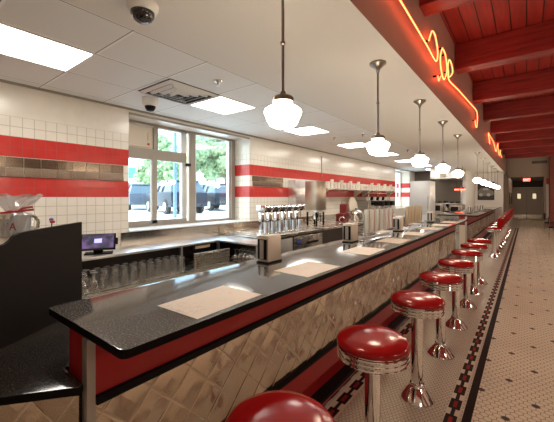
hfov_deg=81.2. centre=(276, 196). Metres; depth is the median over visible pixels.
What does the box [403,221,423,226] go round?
tray
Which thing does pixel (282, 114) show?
pendant lamp
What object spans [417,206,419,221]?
menu
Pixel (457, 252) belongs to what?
seat cushion
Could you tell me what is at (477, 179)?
pendant lamp
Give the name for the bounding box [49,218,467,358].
countertop
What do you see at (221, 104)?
recessed light
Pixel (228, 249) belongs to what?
steel tumbler
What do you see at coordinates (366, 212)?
menu
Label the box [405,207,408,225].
menu
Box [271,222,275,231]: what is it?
cup
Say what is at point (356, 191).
wall shelf
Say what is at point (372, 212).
menu
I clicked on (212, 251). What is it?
steel tumbler
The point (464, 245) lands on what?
seat cushion
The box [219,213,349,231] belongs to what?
backsplash
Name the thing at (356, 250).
placemat
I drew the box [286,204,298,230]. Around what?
mixer
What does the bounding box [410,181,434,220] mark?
refrigerator
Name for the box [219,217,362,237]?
countertop
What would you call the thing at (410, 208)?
menu
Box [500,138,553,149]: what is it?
ceiling beam
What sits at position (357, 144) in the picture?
recessed light
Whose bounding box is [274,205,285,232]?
mixer
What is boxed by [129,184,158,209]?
parked car
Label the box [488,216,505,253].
bar stool
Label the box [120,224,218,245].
backsplash
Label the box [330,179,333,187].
cup stack
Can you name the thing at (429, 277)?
seat cushion
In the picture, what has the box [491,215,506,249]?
bar stool
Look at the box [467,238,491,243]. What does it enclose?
seat cushion
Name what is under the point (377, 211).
menu
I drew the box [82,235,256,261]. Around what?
countertop
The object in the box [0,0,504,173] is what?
ceiling
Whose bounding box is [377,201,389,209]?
coffee brewer
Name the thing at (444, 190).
wall
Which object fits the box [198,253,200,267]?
steel tumbler
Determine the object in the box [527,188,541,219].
door
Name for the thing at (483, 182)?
pendant lamp
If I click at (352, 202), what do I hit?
round tray
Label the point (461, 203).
shelf
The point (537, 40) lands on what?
ceiling beam
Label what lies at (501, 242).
bar stool
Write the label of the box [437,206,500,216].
countertop
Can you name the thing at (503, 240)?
bar stool
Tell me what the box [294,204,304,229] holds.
mixer
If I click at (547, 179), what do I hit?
banner
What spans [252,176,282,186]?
steel rail
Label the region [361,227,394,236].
tray
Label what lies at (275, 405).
bar stool
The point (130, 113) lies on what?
trim
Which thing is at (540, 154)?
ceiling beam
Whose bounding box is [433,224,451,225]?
placemat
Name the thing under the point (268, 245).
napkin dispenser
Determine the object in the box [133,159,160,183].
leafy tree
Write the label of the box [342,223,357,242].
napkin dispenser
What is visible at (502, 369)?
floor
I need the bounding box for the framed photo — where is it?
[478,182,493,199]
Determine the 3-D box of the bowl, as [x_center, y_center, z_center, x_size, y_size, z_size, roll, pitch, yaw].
[2.105,0.462,8.610,0.340,0.335,0.340,0,0,38]
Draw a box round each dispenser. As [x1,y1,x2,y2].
[256,234,281,264]
[305,181,325,225]
[336,200,348,221]
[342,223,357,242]
[393,217,403,231]
[427,211,434,221]
[467,206,471,212]
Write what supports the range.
on the floor at (502, 369)
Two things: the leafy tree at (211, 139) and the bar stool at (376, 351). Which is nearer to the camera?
the bar stool at (376, 351)
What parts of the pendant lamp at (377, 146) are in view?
rod, lamp shade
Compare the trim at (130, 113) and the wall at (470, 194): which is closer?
the trim at (130, 113)
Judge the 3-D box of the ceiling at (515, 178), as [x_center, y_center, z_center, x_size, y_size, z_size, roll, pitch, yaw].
[15.756,-1.170,20.304,2.100,0.100,7.000,0,0,38]
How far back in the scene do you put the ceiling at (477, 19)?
4.39 m
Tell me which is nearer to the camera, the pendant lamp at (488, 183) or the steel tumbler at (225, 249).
the steel tumbler at (225, 249)
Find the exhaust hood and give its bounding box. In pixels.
[430,167,464,180]
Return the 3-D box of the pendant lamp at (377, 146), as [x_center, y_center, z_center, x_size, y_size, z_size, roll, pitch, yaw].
[0.940,-0.820,3.011,0.214,0.858,0.214,0,0,38]
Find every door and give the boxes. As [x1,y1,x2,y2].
[513,188,526,218]
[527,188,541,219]
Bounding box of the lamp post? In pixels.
[173,132,176,217]
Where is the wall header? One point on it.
(516, 167)
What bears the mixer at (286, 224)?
on the counter at (313, 235)
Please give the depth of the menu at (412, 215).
5.21 m
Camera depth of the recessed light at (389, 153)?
9.47 m
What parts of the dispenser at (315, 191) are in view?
tank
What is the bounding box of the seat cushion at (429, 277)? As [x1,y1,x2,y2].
[419,270,463,283]
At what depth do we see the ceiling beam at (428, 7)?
3.34 m
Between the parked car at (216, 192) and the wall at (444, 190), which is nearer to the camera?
the wall at (444, 190)
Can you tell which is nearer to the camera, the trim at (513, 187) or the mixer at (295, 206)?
the mixer at (295, 206)
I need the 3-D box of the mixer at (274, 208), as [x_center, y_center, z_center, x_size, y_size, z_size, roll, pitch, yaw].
[-0.089,0.385,5.535,0.190,0.490,0.176,0,0,38]
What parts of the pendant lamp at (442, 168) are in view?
rod, lamp shade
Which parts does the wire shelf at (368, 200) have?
shelf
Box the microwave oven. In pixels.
[450,205,463,211]
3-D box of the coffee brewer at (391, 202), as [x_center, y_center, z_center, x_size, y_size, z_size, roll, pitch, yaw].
[3.824,0.405,11.073,0.369,0.550,0.260,0,0,38]
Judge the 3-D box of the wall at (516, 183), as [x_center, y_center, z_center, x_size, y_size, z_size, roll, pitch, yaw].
[17.835,0.205,22.994,2.500,2.750,0.200,0,0,38]
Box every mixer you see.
[257,205,271,234]
[267,205,278,233]
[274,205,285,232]
[281,205,292,231]
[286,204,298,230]
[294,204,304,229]
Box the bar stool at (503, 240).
[495,212,509,242]
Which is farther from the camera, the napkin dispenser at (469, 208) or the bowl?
the napkin dispenser at (469, 208)
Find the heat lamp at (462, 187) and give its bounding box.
[460,166,464,189]
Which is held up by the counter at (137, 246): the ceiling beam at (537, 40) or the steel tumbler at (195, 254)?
the steel tumbler at (195, 254)
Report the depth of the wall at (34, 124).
4.26 m
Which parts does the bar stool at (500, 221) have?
backrest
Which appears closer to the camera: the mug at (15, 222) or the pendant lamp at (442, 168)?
the mug at (15, 222)
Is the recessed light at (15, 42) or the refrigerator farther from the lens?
the refrigerator
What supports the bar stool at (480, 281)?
on the floor at (502, 369)
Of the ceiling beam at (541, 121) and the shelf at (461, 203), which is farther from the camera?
the shelf at (461, 203)
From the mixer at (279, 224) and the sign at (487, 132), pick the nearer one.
the mixer at (279, 224)
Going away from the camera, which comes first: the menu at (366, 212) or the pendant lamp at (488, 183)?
the menu at (366, 212)
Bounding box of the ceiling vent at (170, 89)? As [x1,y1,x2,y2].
[138,78,218,104]
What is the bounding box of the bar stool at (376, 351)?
[336,324,410,421]
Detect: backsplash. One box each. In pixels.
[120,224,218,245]
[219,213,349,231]
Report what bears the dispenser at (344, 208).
on the counter at (313, 235)
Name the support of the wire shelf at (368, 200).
on the coffee station
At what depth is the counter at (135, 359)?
1.86 m
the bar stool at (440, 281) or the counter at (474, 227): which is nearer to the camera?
the bar stool at (440, 281)
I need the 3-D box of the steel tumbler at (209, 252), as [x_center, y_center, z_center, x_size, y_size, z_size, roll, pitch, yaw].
[-0.988,0.894,4.723,0.058,0.200,0.058,0,0,38]
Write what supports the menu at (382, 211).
in the rack at (393, 228)
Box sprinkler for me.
[213,79,221,85]
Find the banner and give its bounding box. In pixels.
[546,178,548,217]
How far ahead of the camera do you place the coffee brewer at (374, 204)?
10.20 m
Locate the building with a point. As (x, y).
(132, 166)
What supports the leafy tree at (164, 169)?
on the ground at (137, 212)
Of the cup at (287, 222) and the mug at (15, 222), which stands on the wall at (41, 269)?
the mug at (15, 222)
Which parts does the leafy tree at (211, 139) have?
crown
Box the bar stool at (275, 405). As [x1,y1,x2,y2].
[225,390,334,421]
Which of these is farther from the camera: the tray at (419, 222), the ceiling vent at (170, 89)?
the tray at (419, 222)
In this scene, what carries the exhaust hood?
attached to the ceiling at (330, 46)
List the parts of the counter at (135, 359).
panel, corner post, trim, kick panel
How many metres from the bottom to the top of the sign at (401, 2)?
0.495 m
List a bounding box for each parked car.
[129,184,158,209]
[145,180,207,213]
[201,183,225,210]
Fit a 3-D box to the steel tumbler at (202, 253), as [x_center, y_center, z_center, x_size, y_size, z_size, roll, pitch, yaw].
[-1.064,0.894,4.625,0.058,0.200,0.058,0,0,38]
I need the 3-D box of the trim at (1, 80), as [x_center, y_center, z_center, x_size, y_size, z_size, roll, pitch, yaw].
[0.936,-1.238,8.439,0.020,0.025,19.500,0,0,38]
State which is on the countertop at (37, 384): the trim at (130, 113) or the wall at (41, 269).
the wall at (41, 269)
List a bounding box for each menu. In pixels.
[364,210,369,234]
[370,210,374,232]
[375,209,379,230]
[380,209,384,229]
[384,208,388,228]
[388,208,392,227]
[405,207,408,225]
[408,207,411,223]
[411,206,413,222]
[414,206,416,222]
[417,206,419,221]
[420,206,421,220]
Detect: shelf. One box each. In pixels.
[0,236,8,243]
[82,254,255,295]
[326,188,366,196]
[355,193,389,209]
[362,190,396,196]
[435,190,462,231]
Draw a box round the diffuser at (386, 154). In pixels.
[376,153,396,155]
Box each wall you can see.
[0,82,414,246]
[0,222,81,349]
[415,171,461,202]
[462,170,502,219]
[509,178,543,221]
[513,181,542,219]
[549,156,553,225]
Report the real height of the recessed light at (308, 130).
0.009 m
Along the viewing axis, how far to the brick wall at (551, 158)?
16.48 m
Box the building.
[129,163,143,183]
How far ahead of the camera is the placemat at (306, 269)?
2.26 m
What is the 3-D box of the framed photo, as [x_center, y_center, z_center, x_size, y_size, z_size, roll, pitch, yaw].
[10.993,-0.315,17.004,0.740,0.950,0.043,0,0,38]
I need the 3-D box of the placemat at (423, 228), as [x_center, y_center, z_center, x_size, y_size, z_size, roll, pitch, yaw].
[2.441,0.504,5.153,0.280,0.001,0.420,0,0,39]
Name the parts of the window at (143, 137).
transom panel, sash frame, sill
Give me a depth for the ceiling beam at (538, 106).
7.90 m
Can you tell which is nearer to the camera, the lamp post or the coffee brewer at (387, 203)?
the coffee brewer at (387, 203)
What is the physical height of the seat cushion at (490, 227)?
0.063 m
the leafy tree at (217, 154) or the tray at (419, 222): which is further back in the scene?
the leafy tree at (217, 154)
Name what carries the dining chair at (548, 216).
on the floor at (502, 369)
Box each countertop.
[0,294,88,421]
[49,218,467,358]
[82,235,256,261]
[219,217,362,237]
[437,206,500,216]
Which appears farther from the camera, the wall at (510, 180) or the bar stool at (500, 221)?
the wall at (510, 180)
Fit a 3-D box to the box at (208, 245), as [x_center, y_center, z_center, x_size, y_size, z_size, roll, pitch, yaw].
[-1.159,0.751,4.940,0.103,0.077,0.380,0,0,38]
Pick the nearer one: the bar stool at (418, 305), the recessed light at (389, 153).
the bar stool at (418, 305)
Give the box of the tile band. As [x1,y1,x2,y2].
[0,156,123,180]
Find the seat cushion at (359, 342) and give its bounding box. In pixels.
[336,324,410,360]
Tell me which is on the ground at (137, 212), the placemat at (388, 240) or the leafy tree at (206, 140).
the leafy tree at (206, 140)
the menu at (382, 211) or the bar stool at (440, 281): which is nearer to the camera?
the bar stool at (440, 281)
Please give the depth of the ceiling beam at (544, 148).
14.38 m
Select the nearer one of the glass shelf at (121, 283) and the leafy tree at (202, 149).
the glass shelf at (121, 283)
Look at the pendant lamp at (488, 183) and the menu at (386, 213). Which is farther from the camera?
the pendant lamp at (488, 183)
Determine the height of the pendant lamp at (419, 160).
0.858 m
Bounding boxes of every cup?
[263,222,268,232]
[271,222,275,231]
[278,221,283,230]
[285,220,289,229]
[292,220,296,228]
[298,219,302,227]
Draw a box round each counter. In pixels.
[49,218,467,421]
[82,224,256,296]
[219,213,362,257]
[437,206,500,248]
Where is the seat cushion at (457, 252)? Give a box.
[451,249,482,256]
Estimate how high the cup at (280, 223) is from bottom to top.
0.170 m
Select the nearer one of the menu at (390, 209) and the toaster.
the menu at (390, 209)
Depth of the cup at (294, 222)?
5.96 m
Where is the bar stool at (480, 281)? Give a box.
[467,238,491,284]
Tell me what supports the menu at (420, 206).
in the rack at (419, 222)
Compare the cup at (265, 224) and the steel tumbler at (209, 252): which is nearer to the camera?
the steel tumbler at (209, 252)
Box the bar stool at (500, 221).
[485,218,503,257]
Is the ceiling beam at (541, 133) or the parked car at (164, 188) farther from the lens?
the parked car at (164, 188)
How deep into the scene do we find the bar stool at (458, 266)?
3.88 m
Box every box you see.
[189,243,212,249]
[289,180,305,203]
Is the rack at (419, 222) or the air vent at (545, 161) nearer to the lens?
the rack at (419, 222)
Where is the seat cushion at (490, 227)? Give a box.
[485,226,501,229]
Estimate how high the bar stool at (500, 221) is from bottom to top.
1.040 m
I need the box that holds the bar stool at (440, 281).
[419,270,463,359]
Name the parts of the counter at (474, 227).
panel, corner post, quilted panel, trim, kick panel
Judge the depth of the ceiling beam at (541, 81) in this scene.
6.26 m
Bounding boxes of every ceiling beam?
[419,0,475,15]
[455,20,553,73]
[473,68,553,103]
[483,95,553,121]
[491,114,553,133]
[496,128,553,142]
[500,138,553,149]
[503,146,553,154]
[505,152,553,158]
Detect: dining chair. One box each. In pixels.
[544,213,552,232]
[548,216,552,239]
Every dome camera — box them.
[126,0,158,24]
[142,96,158,111]
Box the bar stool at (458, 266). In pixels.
[438,258,474,330]
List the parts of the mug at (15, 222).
handle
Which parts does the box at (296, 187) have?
door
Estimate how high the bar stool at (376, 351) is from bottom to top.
0.819 m
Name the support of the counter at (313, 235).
on the floor at (502, 369)
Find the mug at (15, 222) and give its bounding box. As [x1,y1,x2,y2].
[0,195,39,237]
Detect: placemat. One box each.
[158,286,261,318]
[274,261,339,276]
[341,246,383,254]
[375,238,410,243]
[402,232,427,235]
[419,227,441,229]
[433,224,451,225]
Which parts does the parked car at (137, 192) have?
cabin glass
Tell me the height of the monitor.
0.228 m
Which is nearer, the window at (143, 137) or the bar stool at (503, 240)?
the window at (143, 137)
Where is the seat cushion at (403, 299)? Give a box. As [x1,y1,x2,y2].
[390,290,445,309]
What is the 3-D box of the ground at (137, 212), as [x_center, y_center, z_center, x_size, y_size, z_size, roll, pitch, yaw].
[-42.103,0.955,64.138,134.930,0.250,130.000,0,0,38]
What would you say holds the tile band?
attached to the wall at (34, 124)
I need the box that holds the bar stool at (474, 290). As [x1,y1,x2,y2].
[460,243,488,294]
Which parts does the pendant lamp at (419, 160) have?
rod, lamp shade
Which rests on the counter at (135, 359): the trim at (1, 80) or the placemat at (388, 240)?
the placemat at (388, 240)
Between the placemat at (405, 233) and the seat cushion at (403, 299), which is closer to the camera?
the seat cushion at (403, 299)
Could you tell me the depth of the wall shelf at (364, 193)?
11.26 m
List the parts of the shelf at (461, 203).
panel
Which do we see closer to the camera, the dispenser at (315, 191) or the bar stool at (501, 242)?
the dispenser at (315, 191)
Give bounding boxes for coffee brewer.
[371,201,384,209]
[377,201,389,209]
[383,201,394,216]
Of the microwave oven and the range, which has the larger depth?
the range
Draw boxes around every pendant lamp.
[264,0,301,128]
[366,60,389,154]
[411,99,428,166]
[436,120,449,172]
[452,134,463,177]
[473,152,481,182]
[480,158,486,184]
[485,162,491,185]
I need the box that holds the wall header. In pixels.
[503,156,548,226]
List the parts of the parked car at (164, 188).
cabin glass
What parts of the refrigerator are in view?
door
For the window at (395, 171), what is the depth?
15.64 m
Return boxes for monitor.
[82,233,117,254]
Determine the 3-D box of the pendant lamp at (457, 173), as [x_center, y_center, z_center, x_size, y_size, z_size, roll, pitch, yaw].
[3.638,-0.820,6.503,0.214,0.858,0.214,0,0,38]
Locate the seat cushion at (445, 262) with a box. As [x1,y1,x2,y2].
[438,258,474,267]
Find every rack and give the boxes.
[359,215,395,241]
[403,210,424,229]
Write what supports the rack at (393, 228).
on the counter at (135, 359)
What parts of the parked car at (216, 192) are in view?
cabin glass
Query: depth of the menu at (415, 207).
5.34 m
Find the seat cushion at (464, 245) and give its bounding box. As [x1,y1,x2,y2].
[460,243,488,248]
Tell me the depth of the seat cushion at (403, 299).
2.44 m
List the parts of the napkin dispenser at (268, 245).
lid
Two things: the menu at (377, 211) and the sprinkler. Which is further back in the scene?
the menu at (377, 211)
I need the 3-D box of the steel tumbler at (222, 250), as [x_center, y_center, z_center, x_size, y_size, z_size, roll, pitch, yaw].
[-0.836,0.894,4.919,0.058,0.200,0.058,0,0,38]
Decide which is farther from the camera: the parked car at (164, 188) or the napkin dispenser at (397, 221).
the parked car at (164, 188)
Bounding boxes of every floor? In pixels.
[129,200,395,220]
[325,219,553,421]
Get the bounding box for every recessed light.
[0,22,95,71]
[189,95,256,114]
[283,126,329,135]
[337,142,365,147]
[370,152,398,156]
[395,159,410,161]
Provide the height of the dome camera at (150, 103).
0.167 m
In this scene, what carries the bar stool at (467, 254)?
on the floor at (502, 369)
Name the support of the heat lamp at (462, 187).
hanging from the ceiling at (330, 46)
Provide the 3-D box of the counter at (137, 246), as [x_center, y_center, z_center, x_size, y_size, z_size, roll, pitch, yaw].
[-1.894,1.038,3.663,1.378,1.085,4.480,0,0,38]
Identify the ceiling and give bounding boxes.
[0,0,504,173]
[439,0,553,105]
[510,177,543,181]
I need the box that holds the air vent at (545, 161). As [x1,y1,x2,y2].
[532,160,546,163]
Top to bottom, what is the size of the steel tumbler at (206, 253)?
0.200 m
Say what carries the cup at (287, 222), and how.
on the mixer at (286, 224)
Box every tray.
[349,197,357,211]
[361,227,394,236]
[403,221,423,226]
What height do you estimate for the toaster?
0.329 m
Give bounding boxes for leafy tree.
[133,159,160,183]
[143,148,179,183]
[158,134,172,149]
[177,142,217,180]
[196,136,225,183]
[203,142,225,183]
[209,138,224,182]
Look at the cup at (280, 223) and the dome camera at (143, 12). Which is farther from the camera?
the cup at (280, 223)
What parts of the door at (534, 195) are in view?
kick plate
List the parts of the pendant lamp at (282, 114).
rod, lamp shade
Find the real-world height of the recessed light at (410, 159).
0.009 m
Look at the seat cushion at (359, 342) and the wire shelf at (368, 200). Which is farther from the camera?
the wire shelf at (368, 200)
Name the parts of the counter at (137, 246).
panel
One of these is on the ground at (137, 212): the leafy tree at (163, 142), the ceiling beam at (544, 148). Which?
the leafy tree at (163, 142)
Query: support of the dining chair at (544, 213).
on the floor at (502, 369)
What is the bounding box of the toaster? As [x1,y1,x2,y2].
[435,204,443,211]
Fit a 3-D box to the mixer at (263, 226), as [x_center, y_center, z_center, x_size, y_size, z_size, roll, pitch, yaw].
[-0.214,0.385,5.373,0.190,0.490,0.176,0,0,38]
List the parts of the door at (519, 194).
kick plate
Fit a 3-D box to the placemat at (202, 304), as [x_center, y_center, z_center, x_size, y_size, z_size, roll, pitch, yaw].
[-0.317,0.504,1.585,0.280,0.001,0.420,0,0,36]
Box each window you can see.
[129,119,248,231]
[395,171,400,207]
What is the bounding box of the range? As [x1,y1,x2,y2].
[444,204,464,211]
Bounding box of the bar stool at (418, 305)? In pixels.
[390,290,445,407]
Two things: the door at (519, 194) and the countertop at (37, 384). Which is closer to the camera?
the countertop at (37, 384)
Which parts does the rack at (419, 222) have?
post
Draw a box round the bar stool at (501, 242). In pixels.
[493,213,508,245]
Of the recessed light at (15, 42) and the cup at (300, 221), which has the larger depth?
the cup at (300, 221)
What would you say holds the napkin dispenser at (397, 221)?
on the counter at (135, 359)
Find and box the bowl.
[350,208,361,220]
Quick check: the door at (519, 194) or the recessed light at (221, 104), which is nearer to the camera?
the recessed light at (221, 104)
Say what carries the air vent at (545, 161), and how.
in the wall header
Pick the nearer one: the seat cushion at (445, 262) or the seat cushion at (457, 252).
the seat cushion at (445, 262)
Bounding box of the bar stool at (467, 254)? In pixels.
[451,249,482,309]
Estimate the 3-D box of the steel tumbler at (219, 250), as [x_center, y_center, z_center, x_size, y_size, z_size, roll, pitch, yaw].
[-0.874,0.894,4.870,0.058,0.200,0.058,0,0,38]
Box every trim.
[0,79,412,171]
[129,112,249,138]
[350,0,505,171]
[513,187,542,219]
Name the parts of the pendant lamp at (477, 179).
lamp shade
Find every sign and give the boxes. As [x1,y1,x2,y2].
[399,0,477,127]
[486,132,501,157]
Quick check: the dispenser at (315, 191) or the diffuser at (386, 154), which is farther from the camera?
the diffuser at (386, 154)
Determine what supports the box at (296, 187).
attached to the wall at (34, 124)
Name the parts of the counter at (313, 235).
cabinet door, drawer, cabinet door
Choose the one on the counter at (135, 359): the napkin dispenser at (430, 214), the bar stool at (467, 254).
the napkin dispenser at (430, 214)
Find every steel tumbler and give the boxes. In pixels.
[194,253,197,267]
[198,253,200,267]
[201,252,204,266]
[204,252,207,265]
[208,251,210,264]
[211,250,214,264]
[214,250,217,263]
[218,249,220,262]
[221,249,223,262]
[224,248,226,261]
[227,248,229,260]
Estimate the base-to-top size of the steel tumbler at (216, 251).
0.200 m
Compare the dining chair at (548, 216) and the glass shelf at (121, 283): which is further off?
the dining chair at (548, 216)
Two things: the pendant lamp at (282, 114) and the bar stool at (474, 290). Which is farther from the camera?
the bar stool at (474, 290)

